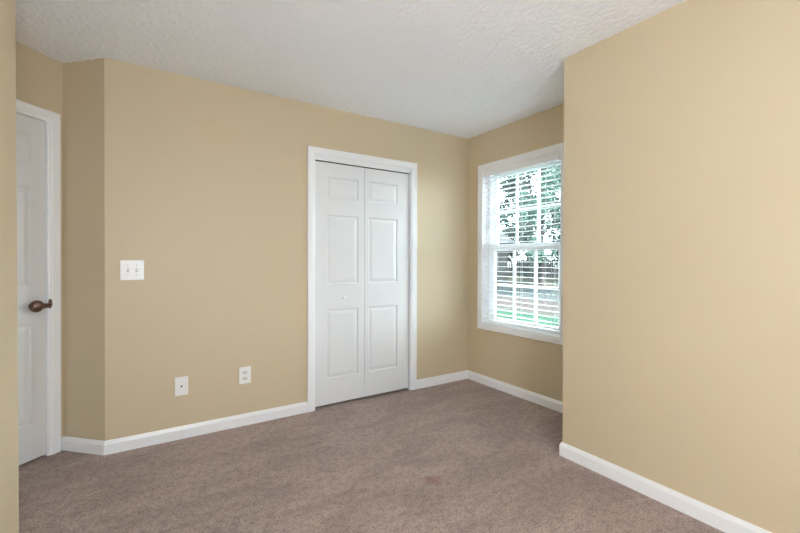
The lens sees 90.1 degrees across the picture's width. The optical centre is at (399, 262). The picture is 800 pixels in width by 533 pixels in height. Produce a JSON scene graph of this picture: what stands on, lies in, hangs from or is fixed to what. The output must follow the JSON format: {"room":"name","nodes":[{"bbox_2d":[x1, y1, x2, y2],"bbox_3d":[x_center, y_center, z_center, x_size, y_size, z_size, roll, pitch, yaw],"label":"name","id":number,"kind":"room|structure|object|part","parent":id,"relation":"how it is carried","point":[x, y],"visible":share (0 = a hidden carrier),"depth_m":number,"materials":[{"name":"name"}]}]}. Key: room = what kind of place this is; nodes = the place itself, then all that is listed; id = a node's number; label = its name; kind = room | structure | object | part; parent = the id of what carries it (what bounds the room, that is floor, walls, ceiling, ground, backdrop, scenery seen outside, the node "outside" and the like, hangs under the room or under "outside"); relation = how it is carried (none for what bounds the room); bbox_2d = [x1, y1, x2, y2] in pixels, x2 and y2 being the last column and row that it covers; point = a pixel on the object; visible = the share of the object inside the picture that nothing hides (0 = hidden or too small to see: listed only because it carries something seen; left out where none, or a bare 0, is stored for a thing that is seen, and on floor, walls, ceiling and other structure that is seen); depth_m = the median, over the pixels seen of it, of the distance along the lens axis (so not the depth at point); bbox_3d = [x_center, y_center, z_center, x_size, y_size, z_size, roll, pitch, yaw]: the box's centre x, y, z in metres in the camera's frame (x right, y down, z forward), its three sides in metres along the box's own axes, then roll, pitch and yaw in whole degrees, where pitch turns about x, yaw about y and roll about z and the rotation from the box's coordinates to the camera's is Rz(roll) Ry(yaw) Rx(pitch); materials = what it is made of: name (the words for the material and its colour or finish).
{"room":"empty bedroom","nodes":[
{"label":"empty bedroom","id":0,"kind":"room"},
{"bbox_2d":[0,0,18,532],"bbox_3d":[-0.611,-0.025,0.139,0.128,2.440,3.000,0,0,-33],"label":"wall","id":1,"kind":"structure","parent":0,"point":[9,456],"depth_m":1.34,"materials":[{"name":"beige paint"}]},
{"bbox_2d":[16,41,62,438],"bbox_3d":[-2.279,-0.038,2.096,0.110,2.440,0.940,0,0,12],"label":"wall","id":2,"kind":"structure","parent":0,"point":[39,77],"depth_m":2.42,"materials":[{"name":"beige paint"}]},
{"bbox_2d":[16,113,52,464],"bbox_3d":[-2.216,0.157,2.088,0.096,2.018,0.729,0,0,12],"label":"door","id":3,"kind":"structure","parent":2,"relation":"in","point":[32,305],"depth_m":2.35,"materials":[{"name":"white paint"}]},
{"bbox_3d":[-2.137,0.256,2.349,0.064,0.071,0.064,0,0,-33],"label":"knob","id":4,"kind":"part","parent":3,"relation":"part of","materials":[{"name":"brown metal"}]},
{"bbox_3d":[-2.126,0.250,2.396,0.044,0.057,0.091,0,0,11],"label":"latch arm","id":5,"kind":"part","parent":3,"relation":"part of","materials":[{"name":"brown metal"}]},
{"bbox_2d":[16,99,60,455],"bbox_3d":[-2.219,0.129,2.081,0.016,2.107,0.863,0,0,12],"label":"trim","id":6,"kind":"structure","parent":2,"relation":"attached to","point":[53,119],"depth_m":2.46,"materials":[{"name":"white paint"}]},
{"bbox_2d":[63,58,104,440],"bbox_3d":[-2.003,-0.039,2.540,0.406,2.440,0.101,0,0,16],"label":"wall","id":7,"kind":"structure","parent":0,"point":[83,81],"depth_m":2.49,"materials":[{"name":"beige paint"}]},
{"bbox_2d":[61,436,103,454],"bbox_3d":[-1.974,1.139,2.488,0.328,0.083,0.014,0,0,12],"label":"baseboard","id":8,"kind":"structure","parent":7,"relation":"attached to","point":[82,445],"depth_m":2.48,"materials":[{"name":"white paint"}]},
{"bbox_2d":[104,58,467,440],"bbox_3d":[-0.530,-0.040,3.356,3.136,2.440,0.120,0,0,-33],"label":"wall","id":9,"kind":"structure","parent":0,"point":[206,181],"depth_m":2.83,"materials":[{"name":"beige paint"}]},
{"bbox_2d":[120,260,143,279],"bbox_3d":[-1.693,0.047,2.525,0.125,0.126,0.018,0,0,-33],"label":"light switch","id":10,"kind":"object","parent":9,"relation":"attached to","point":[129,269],"visible":1,"depth_m":2.53,"materials":[{"name":"white plastic"}]},
{"bbox_2d":[175,376,187,395],"bbox_3d":[-1.465,0.829,2.679,0.078,0.124,0.014,0,0,-33],"label":"cable jack plate","id":11,"kind":"object","parent":9,"relation":"attached to","point":[181,383],"visible":1,"depth_m":2.68,"materials":[{"name":"white plastic"}]},
{"bbox_2d":[104,401,307,454],"bbox_3d":[-1.276,1.139,2.804,1.294,0.083,0.014,0,0,-33],"label":"baseboard","id":12,"kind":"structure","parent":9,"relation":"attached to","point":[191,430],"depth_m":2.73,"materials":[{"name":"white paint"}]},
{"bbox_2d":[239,366,250,383],"bbox_3d":[-1.126,0.818,2.901,0.081,0.122,0.008,0,0,-33],"label":"power outlet","id":13,"kind":"object","parent":9,"relation":"attached to","point":[244,372],"visible":1,"depth_m":2.90,"materials":[{"name":"white plastic"}]},
{"bbox_2d":[315,160,408,406],"bbox_3d":[-0.302,0.157,3.457,0.915,2.009,0.064,0,0,-33],"label":"door","id":14,"kind":"structure","parent":9,"relation":"in","point":[362,213],"depth_m":3.43,"materials":[{"name":"white wood"}]},
{"bbox_2d":[307,146,416,411],"bbox_3d":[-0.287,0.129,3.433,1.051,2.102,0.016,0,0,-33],"label":"trim","id":15,"kind":"structure","parent":9,"relation":"attached to","point":[312,151],"depth_m":3.18,"materials":[{"name":"white paint"}]},
{"bbox_2d":[417,370,467,388],"bbox_3d":[0.424,1.138,3.899,0.646,0.083,0.014,0,0,-33],"label":"baseboard","id":16,"kind":"structure","parent":9,"relation":"attached to","point":[441,379],"depth_m":3.88,"materials":[{"name":"white paint"}]},
{"bbox_2d":[15,0,685,138],"bbox_3d":[-0.596,-1.310,1.599,5.150,0.124,5.750,0,0,-33],"label":"ceiling","id":17,"kind":"structure","parent":0,"point":[467,69],"depth_m":2.29,"materials":[{"name":"white paint"}]},
{"bbox_2d":[19,379,724,532],"bbox_3d":[-0.602,1.248,1.611,5.150,0.120,5.750,0,0,-33],"label":"floor","id":18,"kind":"structure","parent":0,"point":[466,455],"depth_m":2.18,"materials":[{"name":"brown carpet"}]},
{"bbox_2d":[468,104,563,401],"bbox_3d":[1.190,-0.037,3.443,0.150,2.440,1.600,0,0,-33],"label":"wall","id":19,"kind":"structure","parent":0,"point":[536,366],"depth_m":3.62,"materials":[{"name":"beige paint"}]},
{"bbox_2d":[468,370,562,412],"bbox_3d":[1.100,1.142,3.434,0.014,0.083,1.529,0,0,-33],"label":"baseboard","id":20,"kind":"structure","parent":19,"relation":"attached to","point":[550,403],"depth_m":3.51,"materials":[{"name":"white paint"}]},
{"bbox_2d":[477,142,563,344],"bbox_3d":[1.036,-0.150,3.530,0.016,1.598,0.985,0,0,-33],"label":"trim","id":21,"kind":"structure","parent":19,"relation":"attached to","point":[557,147],"depth_m":3.55,"materials":[{"name":"white paint"}]},
{"bbox_2d":[483,151,560,336],"bbox_3d":[1.105,-0.150,3.575,0.150,1.502,0.889,0,0,-33],"label":"window","id":22,"kind":"structure","parent":19,"relation":"in","point":[487,257],"depth_m":3.75,"materials":[{"name":"white plastic"}]},
{"bbox_2d":[483,152,560,333],"bbox_3d":[1.067,-0.161,3.552,0.063,1.455,0.859,0,0,-33],"label":"window blind","id":23,"kind":"object","parent":22,"relation":"attached to","point":[554,156],"visible":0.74,"depth_m":3.49,"materials":[{"name":"white paint"}]},
{"bbox_3d":[0.887,-0.149,3.838,0.056,1.400,0.008,0,0,-33],"label":"ladder cord","id":24,"kind":"part","parent":23,"relation":"part of","materials":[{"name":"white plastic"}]},
{"bbox_3d":[1.072,-0.147,3.550,0.056,1.400,0.008,0,0,-33],"label":"ladder cord","id":25,"kind":"part","parent":23,"relation":"part of","materials":[{"name":"white fabric"}]},
{"bbox_3d":[1.069,0.558,3.557,0.052,0.018,0.857,0,0,-33],"label":"rail","id":26,"kind":"part","parent":23,"relation":"part of","materials":[{"name":"white"}]},
{"bbox_3d":[1.202,-0.226,3.295,0.004,1.220,0.010,0,0,-33],"label":"lift cord","id":27,"kind":"part","parent":23,"relation":"part of","materials":[{"name":"white plastic"}]},
{"bbox_3d":[1.258,-0.146,3.262,0.056,1.400,0.008,0,0,-33],"label":"ladder cord","id":28,"kind":"part","parent":23,"relation":"part of","materials":[{"name":"white fabric"}]},
{"bbox_3d":[1.118,0.196,3.585,0.030,0.740,0.807,0,0,-33],"label":"sash","id":29,"kind":"part","parent":22,"relation":"part of","materials":[{"name":"white plastic"}]},
{"bbox_3d":[1.150,-0.487,3.601,0.030,0.752,0.807,0,0,-33],"label":"sash","id":30,"kind":"part","parent":22,"relation":"part of","materials":[{"name":"white plastic"}]},
{"bbox_2d":[563,0,799,532],"bbox_3d":[1.960,-0.026,1.542,0.616,2.440,2.571,0,0,-33],"label":"wall","id":31,"kind":"structure","parent":0,"point":[681,216],"depth_m":1.89,"materials":[{"name":"beige paint"}]},
{"bbox_2d":[559,442,771,532],"bbox_3d":[1.689,1.153,1.383,0.014,0.083,2.585,0,0,-33],"label":"baseboard","id":32,"kind":"structure","parent":31,"relation":"attached to","point":[718,519],"depth_m":1.98,"materials":[{"name":"white paint"}]},
{"label":"outside","id":33,"kind":"structure","parent":0,"visible":0},
{"bbox_2d":[496,308,557,326],"bbox_3d":[-1.553,1.675,14.535,7.240,0.300,60.000,0,0,-33],"label":"lawn","id":34,"kind":"structure","parent":33,"point":[497,311],"depth_m":11.31,"materials":[{"name":"green plant"}]},
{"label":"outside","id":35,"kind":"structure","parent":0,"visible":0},
{"bbox_2d":[508,277,557,286],"bbox_3d":[26.745,1.583,44.682,52.200,0.320,80.000,0,0,-33],"label":"ground","id":36,"kind":"structure","parent":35,"point":[518,279],"depth_m":30.85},
{"bbox_2d":[496,230,515,283],"bbox_3d":[2.505,-0.916,30.201,11.600,4.750,8.000,0,0,13],"label":"house","id":37,"kind":"structure","parent":36,"relation":"on","point":[501,258],"depth_m":25.66,"materials":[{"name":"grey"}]},
{"bbox_3d":[5.880,-0.162,25.767,0.840,1.140,0.020,0,0,13],"label":"pane","id":38,"kind":"part","parent":37,"relation":"part of","materials":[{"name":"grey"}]},
{"bbox_2d":[499,177,528,261],"bbox_3d":[14.570,-8.084,60.873,12.488,18.920,10.958,0,0,-33],"label":"tree","id":39,"kind":"object","parent":36,"relation":"on","point":[500,197],"visible":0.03,"depth_m":60.29,"materials":[{"name":"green plant"}]},
{"bbox_2d":[499,169,559,278],"bbox_3d":[11.135,-4.465,35.382,6.129,12.646,5.844,0,0,12],"label":"tree","id":40,"kind":"object","parent":36,"relation":"on","point":[526,268],"visible":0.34,"depth_m":35.03,"materials":[{"name":"green plant"}]},
{"bbox_2d":[499,165,560,259],"bbox_3d":[16.531,-6.822,47.488,9.298,17.732,9.791,0,0,21],"label":"tree","id":41,"kind":"object","parent":36,"relation":"on","point":[507,196],"visible":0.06,"depth_m":46.03,"materials":[{"name":"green plant"}]},
{"bbox_2d":[508,259,557,276],"bbox_3d":[12.545,0.541,38.668,25.990,1.800,0.140,0,0,13],"label":"fence","id":42,"kind":"object","parent":36,"relation":"on","point":[554,262],"visible":0.09,"depth_m":38.25,"materials":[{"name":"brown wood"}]},
{"bbox_2d":[514,165,560,285],"bbox_3d":[9.232,-3.356,25.708,4.235,9.728,4.687,0,0,3],"label":"tree","id":43,"kind":"object","parent":36,"relation":"on","point":[532,238],"visible":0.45,"depth_m":25.41,"materials":[{"name":"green plant"}]},
{"bbox_2d":[532,165,560,241],"bbox_3d":[12.362,-4.490,29.421,5.360,11.957,5.208,0,0,26],"label":"tree","id":44,"kind":"object","parent":36,"relation":"on","point":[556,240],"visible":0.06,"depth_m":30.03,"materials":[{"name":"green plant"}]},
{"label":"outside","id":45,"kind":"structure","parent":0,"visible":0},
{"bbox_2d":[496,296,557,315],"bbox_3d":[2.834,1.671,17.364,3.200,0.300,60.000,0,0,-33],"label":"pavement","id":46,"kind":"structure","parent":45,"point":[540,307],"depth_m":14.35,"materials":[{"name":"concrete"}]},
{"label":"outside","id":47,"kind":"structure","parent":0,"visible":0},
{"bbox_2d":[496,286,557,302],"bbox_3d":[6.616,1.668,19.803,5.800,0.300,60.000,0,0,-33],"label":"road","id":48,"kind":"structure","parent":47,"point":[528,290],"depth_m":19.66,"materials":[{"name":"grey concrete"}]}
]}

